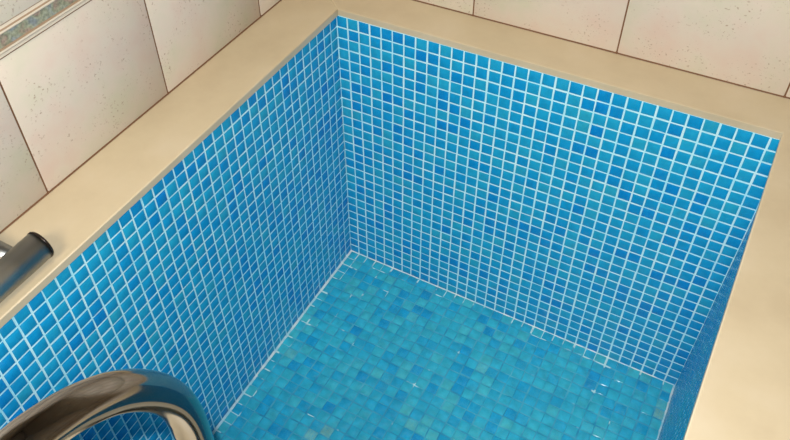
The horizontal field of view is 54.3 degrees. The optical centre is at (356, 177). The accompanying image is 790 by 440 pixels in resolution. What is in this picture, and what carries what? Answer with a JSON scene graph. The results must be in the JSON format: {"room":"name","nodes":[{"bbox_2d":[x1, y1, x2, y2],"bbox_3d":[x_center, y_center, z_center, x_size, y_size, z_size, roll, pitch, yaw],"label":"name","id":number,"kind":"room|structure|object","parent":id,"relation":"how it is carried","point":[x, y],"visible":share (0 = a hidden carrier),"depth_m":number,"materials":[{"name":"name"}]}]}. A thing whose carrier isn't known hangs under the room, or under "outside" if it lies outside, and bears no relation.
{"room":"indoor pool room","nodes":[
{"label":"indoor pool room","id":0,"kind":"room"},
{"bbox_2d":[0,0,281,233],"bbox_3d":[-0.956,-0.464,0.065,0.007,2.610,3.208,20,48,23],"label":"wall","id":1,"kind":"structure","parent":0,"point":[75,75],"depth_m":1.37,"materials":[{"name":"tile"}]},
{"bbox_2d":[0,0,789,439],"bbox_3d":[0.106,0.435,1.549,1.277,0.863,1.404,20,48,23],"label":"plunge pool","id":2,"kind":"object","parent":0,"point":[540,237],"visible":0.98,"depth_m":1.79,"materials":[{"name":"blue tile"}]},
{"bbox_2d":[0,232,53,301],"bbox_3d":[-0.651,0.218,1.145,0.136,0.063,0.410,20,48,23],"label":"grab bar","id":3,"kind":"object","parent":2,"relation":"on","point":[18,262],"visible":1,"depth_m":1.21,"materials":[{"name":"silver metal"}]},
{"bbox_2d":[0,368,213,439],"bbox_3d":[-0.245,0.458,0.805,0.096,0.732,0.401,20,48,23],"label":"handrail","id":4,"kind":"object","parent":2,"relation":"attached to","point":[83,404],"visible":1,"depth_m":0.64,"materials":[{"name":"silver metal"}]},
{"bbox_2d":[413,0,789,98],"bbox_3d":[0.655,-1.135,0.691,1.879,2.610,0.007,20,48,23],"label":"wall","id":5,"kind":"structure","parent":0,"point":[743,43],"depth_m":1.54,"materials":[{"name":"tile"}]}
]}

